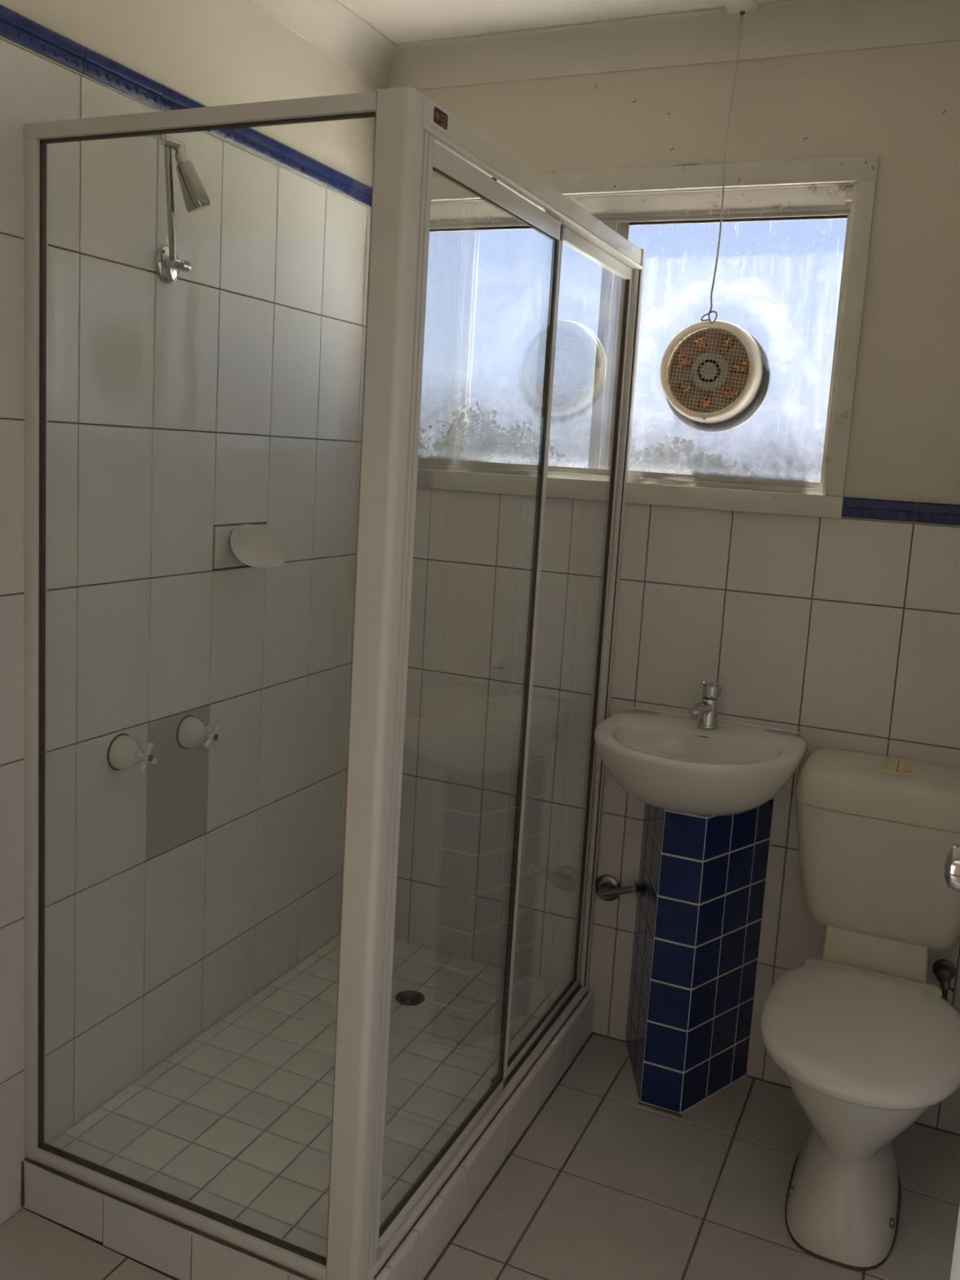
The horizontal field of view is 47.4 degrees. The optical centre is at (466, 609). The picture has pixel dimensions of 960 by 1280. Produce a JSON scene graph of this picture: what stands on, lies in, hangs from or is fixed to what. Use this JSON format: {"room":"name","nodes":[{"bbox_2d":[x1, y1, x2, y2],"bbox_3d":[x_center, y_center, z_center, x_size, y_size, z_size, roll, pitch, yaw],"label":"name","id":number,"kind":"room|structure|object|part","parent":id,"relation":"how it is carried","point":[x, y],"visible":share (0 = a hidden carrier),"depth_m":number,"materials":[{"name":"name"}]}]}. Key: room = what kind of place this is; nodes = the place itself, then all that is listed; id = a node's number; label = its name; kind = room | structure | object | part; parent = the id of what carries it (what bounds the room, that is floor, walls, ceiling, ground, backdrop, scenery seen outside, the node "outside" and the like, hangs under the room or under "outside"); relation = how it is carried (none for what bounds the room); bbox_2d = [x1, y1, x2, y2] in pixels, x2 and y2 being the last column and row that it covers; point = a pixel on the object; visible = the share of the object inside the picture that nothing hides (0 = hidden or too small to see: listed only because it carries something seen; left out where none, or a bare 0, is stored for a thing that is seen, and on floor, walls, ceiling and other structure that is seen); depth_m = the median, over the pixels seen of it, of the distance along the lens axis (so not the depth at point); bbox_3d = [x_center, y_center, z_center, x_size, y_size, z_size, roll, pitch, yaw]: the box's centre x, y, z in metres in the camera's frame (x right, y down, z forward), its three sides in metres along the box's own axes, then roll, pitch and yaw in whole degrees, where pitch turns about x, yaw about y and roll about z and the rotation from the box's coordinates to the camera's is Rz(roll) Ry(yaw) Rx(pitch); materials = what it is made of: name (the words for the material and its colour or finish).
{"room":"bathroom","nodes":[
{"label":"bathroom","id":0,"kind":"room"},
{"bbox_2d":[0,0,378,1226],"bbox_3d":[-1.130,-0.033,1.196,0.100,2.650,4.200,7,9,24],"label":"wall","id":1,"kind":"structure","parent":0,"point":[229,392],"depth_m":2.25,"materials":[{"name":"tile"}]},
{"bbox_2d":[106,733,157,772],"bbox_3d":[-0.655,0.288,2.159,0.078,0.075,0.075,7,9,24],"label":"tap","id":2,"kind":"object","parent":1,"relation":"attached to","point":[124,752],"visible":1,"depth_m":2.15,"materials":[{"name":"white ceramic"}]},
{"bbox_3d":[-0.629,0.291,2.148,0.018,0.021,0.021,7,9,24],"label":"handle","id":3,"kind":"part","parent":2,"relation":"part of","materials":[{"name":"white plastic"}]},
{"bbox_2d":[143,133,209,284],"bbox_3d":[-0.541,-0.765,2.084,0.118,0.274,0.109,7,9,24],"label":"shower","id":4,"kind":"object","parent":1,"relation":"attached to","point":[167,264],"visible":0.97,"depth_m":2.06,"materials":[{"name":"silver metal"}]},
{"bbox_3d":[-0.559,-0.764,2.060,0.010,0.205,0.035,7,9,24],"label":"arm","id":5,"kind":"part","parent":4,"relation":"part of","materials":[{"name":"silver metal"}]},
{"bbox_2d":[176,714,221,749],"bbox_3d":[-0.569,0.269,2.347,0.078,0.075,0.075,7,9,24],"label":"tap","id":6,"kind":"object","parent":1,"relation":"attached to","point":[191,732],"visible":1,"depth_m":2.33,"materials":[{"name":"white ceramic"}]},
{"bbox_3d":[-0.544,0.272,2.336,0.018,0.021,0.021,7,9,24],"label":"handle","id":7,"kind":"part","parent":6,"relation":"part of","materials":[{"name":"white ceramic"}]},
{"bbox_2d":[213,523,284,568],"bbox_3d":[-0.467,-0.140,2.447,0.097,0.096,0.196,7,9,24],"label":"soap dish","id":8,"kind":"object","parent":1,"relation":"attached to","point":[251,545],"visible":1,"depth_m":2.44,"materials":[{"name":"white ceramic"}]},
{"bbox_2d":[246,0,397,88],"bbox_3d":[-0.630,-1.249,1.799,0.076,0.080,2.201,7,9,24],"label":"trim","id":9,"kind":"structure","parent":1,"relation":"attached to","point":[331,26],"depth_m":2.55,"materials":[{"name":"paint"}]},
{"bbox_2d":[0,1033,959,1279],"bbox_3d":[-0.017,1.268,1.790,1.930,0.098,2.364,7,9,24],"label":"floor","id":10,"kind":"structure","parent":0,"point":[601,1184],"depth_m":2.21,"materials":[{"name":"tile"}]},
{"bbox_2d":[21,933,594,1279],"bbox_3d":[-0.256,1.070,2.451,0.743,0.115,1.200,7,9,24],"label":"shower tray","id":11,"kind":"object","parent":10,"relation":"on","point":[236,1123],"visible":0.72,"depth_m":2.24,"materials":[{"name":"tile"}]},
{"bbox_2d":[24,86,645,1279],"bbox_3d":[-0.204,0.095,2.315,0.728,1.857,1.199,7,9,24],"label":"shower frame","id":12,"kind":"object","parent":11,"relation":"on","point":[415,137],"visible":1,"depth_m":1.77,"materials":[{"name":"white metal"}]},
{"bbox_3d":[-0.526,1.056,1.934,0.661,0.028,0.027,7,9,24],"label":"rail","id":13,"kind":"part","parent":12,"relation":"part of","materials":[{"name":"white metal"}]},
{"bbox_3d":[-0.422,-0.750,1.676,0.661,0.025,0.028,7,9,24],"label":"rail","id":14,"kind":"part","parent":12,"relation":"part of","materials":[{"name":"white metal"}]},
{"bbox_3d":[-0.147,0.192,1.663,0.058,1.855,0.035,7,9,24],"label":"corner post","id":15,"kind":"part","parent":12,"relation":"part of","materials":[{"name":"white metal"}]},
{"bbox_3d":[-0.036,1.039,2.091,0.011,0.026,0.562,7,9,24],"label":"rail","id":16,"kind":"part","parent":12,"relation":"part of","materials":[{"name":"white metal"}]},
{"bbox_3d":[0.064,-0.691,1.843,0.011,0.034,0.562,7,9,24],"label":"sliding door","id":17,"kind":"part","parent":12,"relation":"part of","materials":[{"name":"white metal"}]},
{"bbox_3d":[0.161,-0.762,2.058,0.037,0.046,1.140,7,9,24],"label":"header rail","id":18,"kind":"part","parent":12,"relation":"part of","materials":[{"name":"white metal"}]},
{"bbox_3d":[0.165,0.992,2.566,0.016,0.024,0.535,7,9,24],"label":"fixed panel rail","id":19,"kind":"part","parent":12,"relation":"part of","materials":[{"name":"white metal"}]},
{"bbox_3d":[0.265,-0.756,2.317,0.016,0.026,0.535,7,9,24],"label":"fixed panel rail","id":20,"kind":"part","parent":12,"relation":"part of","materials":[{"name":"white metal"}]},
{"bbox_2d":[395,990,424,1005],"bbox_3d":[-0.144,0.990,2.751,0.074,0.028,0.074,7,9,24],"label":"floor drain","id":21,"kind":"object","parent":11,"relation":"on","point":[409,997],"visible":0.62,"depth_m":2.77,"materials":[{"name":"grey metal"}]},
{"bbox_2d":[625,796,773,1117],"bbox_3d":[0.516,0.790,2.589,0.307,0.724,0.252,7,9,24],"label":"pedestal","id":22,"kind":"object","parent":10,"relation":"on","point":[702,878],"visible":0.8,"depth_m":2.52,"materials":[{"name":"blue tile"}]},
{"bbox_2d":[594,706,806,815],"bbox_3d":[0.503,0.363,2.452,0.458,0.156,0.421,7,9,24],"label":"basin","id":23,"kind":"object","parent":22,"relation":"on","point":[665,761],"visible":0.99,"depth_m":2.36,"materials":[{"name":"white ceramic"}]},
{"bbox_2d":[688,680,722,728],"bbox_3d":[0.545,0.223,2.537,0.051,0.113,0.120,11,11,42],"label":"mixer","id":24,"kind":"object","parent":23,"relation":"on","point":[705,711],"visible":1,"depth_m":2.54,"materials":[{"name":"silver metal"}]},
{"bbox_3d":[0.541,0.231,2.526,0.029,0.034,0.089,9,10,36],"label":"spout","id":25,"kind":"part","parent":24,"relation":"part of","materials":[{"name":"silver metal"}]},
{"bbox_2d":[760,748,959,1271],"bbox_3d":[0.809,0.780,2.211,0.405,0.878,0.688,7,9,24],"label":"toilet","id":26,"kind":"object","parent":10,"relation":"on","point":[858,1033],"visible":1,"depth_m":2.23,"materials":[{"name":"ceramic"}]},
{"bbox_3d":[0.767,0.820,2.127,0.377,0.044,0.493,7,9,24],"label":"seat lid","id":27,"kind":"part","parent":26,"relation":"part of","materials":[{"name":"plastic"}]},
{"bbox_3d":[0.928,0.389,2.372,0.405,0.085,0.216,7,9,24],"label":"cistern lid","id":28,"kind":"part","parent":26,"relation":"part of","materials":[{"name":"plastic"}]},
{"bbox_2d":[338,0,786,44],"bbox_3d":[-0.261,-1.144,0.582,1.930,0.100,4.244,7,9,24],"label":"ceiling","id":29,"kind":"structure","parent":0,"point":[402,21],"depth_m":2.46,"materials":[{"name":"paint"}]},
{"bbox_2d":[700,11,745,324],"bbox_3d":[0.575,-0.968,2.431,0.028,0.649,0.075,1,8,-13],"label":"cord","id":30,"kind":"object","parent":29,"relation":"hanging from","point":[741,13],"visible":1,"depth_m":2.42,"materials":[{"name":"grey fabric"}]},
{"bbox_2d":[722,0,758,13],"bbox_3d":[0.349,-1.228,1.816,0.064,0.013,1.198,7,9,24],"label":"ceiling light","id":31,"kind":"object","parent":29,"relation":"attached to","point":[733,6],"depth_m":2.32,"materials":[{"name":"paint"}]},
{"bbox_2d":[394,40,959,1135],"bbox_3d":[0.878,-0.102,2.488,2.690,2.650,0.073,7,9,24],"label":"wall","id":32,"kind":"structure","parent":0,"point":[843,633],"depth_m":2.59,"materials":[{"name":"tile"}]},
{"bbox_2d":[595,874,639,901],"bbox_3d":[0.377,0.709,2.755,0.135,0.083,0.052,9,10,36],"label":"pipe","id":33,"kind":"object","parent":32,"relation":"attached to","point":[608,888],"visible":1,"depth_m":2.75,"materials":[{"name":"metal"}]},
{"bbox_3d":[0.421,0.693,2.711,0.016,0.034,0.036,7,9,24],"label":"plate","id":34,"kind":"part","parent":33,"relation":"part of","materials":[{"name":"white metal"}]},
{"bbox_2d":[416,155,879,518],"bbox_3d":[0.344,-0.658,2.666,1.171,0.783,0.076,7,9,24],"label":"window","id":35,"kind":"structure","parent":32,"relation":"in","point":[853,201],"depth_m":2.56,"materials":[{"name":"paint"}]},
{"bbox_3d":[0.098,-0.672,2.801,0.501,0.598,0.003,7,9,24],"label":"pane","id":36,"kind":"part","parent":35,"relation":"part of","materials":[{"name":"clear glass"}]},
{"bbox_3d":[0.335,-0.638,2.682,0.006,0.094,0.005,7,9,24],"label":"latch plate","id":37,"kind":"part","parent":35,"relation":"part of","materials":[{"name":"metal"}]},
{"bbox_3d":[0.331,-0.328,2.728,1.076,0.013,0.040,7,9,24],"label":"frame sill","id":38,"kind":"part","parent":35,"relation":"part of","materials":[{"name":"metal"}]},
{"bbox_3d":[0.311,-0.292,2.691,1.171,0.048,0.016,7,9,24],"label":"sill","id":39,"kind":"part","parent":35,"relation":"part of","materials":[{"name":"paint"}]},
{"bbox_2d":[660,320,770,431],"bbox_3d":[0.583,-0.552,2.589,0.256,0.260,0.084,7,9,24],"label":"exhaust fan","id":40,"kind":"object","parent":35,"relation":"attached to","point":[714,377],"visible":1,"depth_m":2.57,"materials":[{"name":"beige plastic"}]},
{"bbox_3d":[0.513,-0.556,2.613,0.051,0.044,0.010,7,9,24],"label":"blade","id":41,"kind":"part","parent":40,"relation":"part of","materials":[{"name":"beige plastic"}]},
{"bbox_3d":[0.529,-0.615,2.599,0.057,0.056,0.010,7,9,24],"label":"blade","id":42,"kind":"part","parent":40,"relation":"part of","materials":[{"name":"beige plastic"}]},
{"bbox_3d":[0.537,-0.508,2.610,0.053,0.057,0.009,9,10,34],"label":"blade","id":43,"kind":"part","parent":40,"relation":"part of","materials":[{"name":"beige plastic"}]},
{"bbox_2d":[665,327,749,413],"bbox_3d":[0.562,-0.559,2.561,0.197,0.197,0.002,7,9,24],"label":"grille","id":44,"kind":"object","parent":40,"relation":"attached to","point":[708,371],"depth_m":2.56,"materials":[{"name":"beige metal"}]},
{"bbox_3d":[0.578,-0.563,2.594,0.204,0.204,0.003,7,9,24],"label":"plate","id":45,"kind":"part","parent":40,"relation":"part of","materials":[{"name":"beige plastic"}]},
{"bbox_3d":[0.574,-0.562,2.585,0.090,0.090,0.010,7,9,24],"label":"motor","id":46,"kind":"part","parent":40,"relation":"part of","materials":[{"name":"beige plastic"}]},
{"bbox_3d":[0.583,-0.626,2.574,0.046,0.050,0.005,5,8,12],"label":"blade","id":47,"kind":"part","parent":40,"relation":"part of","materials":[{"name":"beige plastic"}]},
{"bbox_3d":[0.596,-0.497,2.580,0.049,0.055,0.007,9,10,34],"label":"blade","id":48,"kind":"part","parent":40,"relation":"part of","materials":[{"name":"beige plastic"}]},
{"bbox_3d":[0.628,-0.597,2.556,0.057,0.054,0.010,7,9,24],"label":"blade","id":49,"kind":"part","parent":40,"relation":"part of","materials":[{"name":"beige plastic"}]},
{"bbox_3d":[0.630,-0.530,2.563,0.054,0.045,0.010,7,9,24],"label":"blade","id":50,"kind":"part","parent":40,"relation":"part of","materials":[{"name":"beige plastic"}]},
{"bbox_3d":[0.605,-0.612,2.582,0.507,0.598,0.003,7,9,24],"label":"pane","id":51,"kind":"part","parent":35,"relation":"part of","materials":[{"name":"clear glass"}]},
{"bbox_3d":[0.846,-0.590,2.411,0.038,0.680,0.014,7,9,24],"label":"architrave","id":52,"kind":"part","parent":35,"relation":"part of","materials":[{"name":"paint"}]},
{"bbox_2d":[386,0,959,89],"bbox_3d":[0.567,-1.269,2.425,1.740,0.080,0.076,7,9,24],"label":"trim","id":53,"kind":"structure","parent":32,"relation":"attached to","point":[848,24],"depth_m":2.47,"materials":[{"name":"paint"}]},
{"bbox_2d":[932,959,955,1000],"bbox_3d":[1.086,0.835,2.442,0.090,0.265,0.055,7,9,24],"label":"valve","id":54,"kind":"object","parent":32,"relation":"attached to","point":[944,971],"visible":0.62,"depth_m":2.44,"materials":[{"name":"grey metal"}]},
{"bbox_3d":[1.076,0.845,2.435,0.018,0.016,0.016,9,10,33],"label":"handle","id":55,"kind":"part","parent":54,"relation":"part of","materials":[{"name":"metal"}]},
{"bbox_3d":[-0.416,0.096,0.585,1.745,2.650,0.100,7,9,24],"label":"wall","id":56,"kind":"structure","parent":0,"visible":0},
{"bbox_2d":[944,844,959,1279],"bbox_3d":[0.367,0.372,0.764,0.090,2.018,0.785,7,9,24],"label":"door","id":57,"kind":"structure","parent":56,"relation":"in","point":[952,871],"depth_m":1.06,"materials":[{"name":"white paint"}]},
{"bbox_3d":[0.494,0.254,1.060,0.055,0.054,0.054,7,9,24],"label":"knob","id":58,"kind":"part","parent":57,"relation":"part of","materials":[{"name":"silver metal"}]},
{"label":"outside","id":59,"kind":"structure","parent":0,"visible":0},
{"bbox_3d":[13.287,-1.612,33.121,80.000,0.100,51.000,7,9,24],"label":"ground","id":60,"kind":"structure","parent":59,"visible":0},
{"bbox_2d":[417,400,571,466],"bbox_3d":[0.094,-1.611,16.580,2.782,3.083,2.405,7,9,24],"label":"tree","id":61,"kind":"object","parent":60,"relation":"on","point":[473,447],"visible":0.37,"depth_m":16.11,"materials":[{"name":"brown plant"}]},
{"bbox_2d":[628,434,757,477],"bbox_3d":[2.596,-0.875,13.918,2.218,2.667,1.777,3,8,0],"label":"tree","id":62,"kind":"object","parent":60,"relation":"on","point":[689,446],"visible":0.05,"depth_m":13.58,"materials":[{"name":"brown plant"}]}
]}

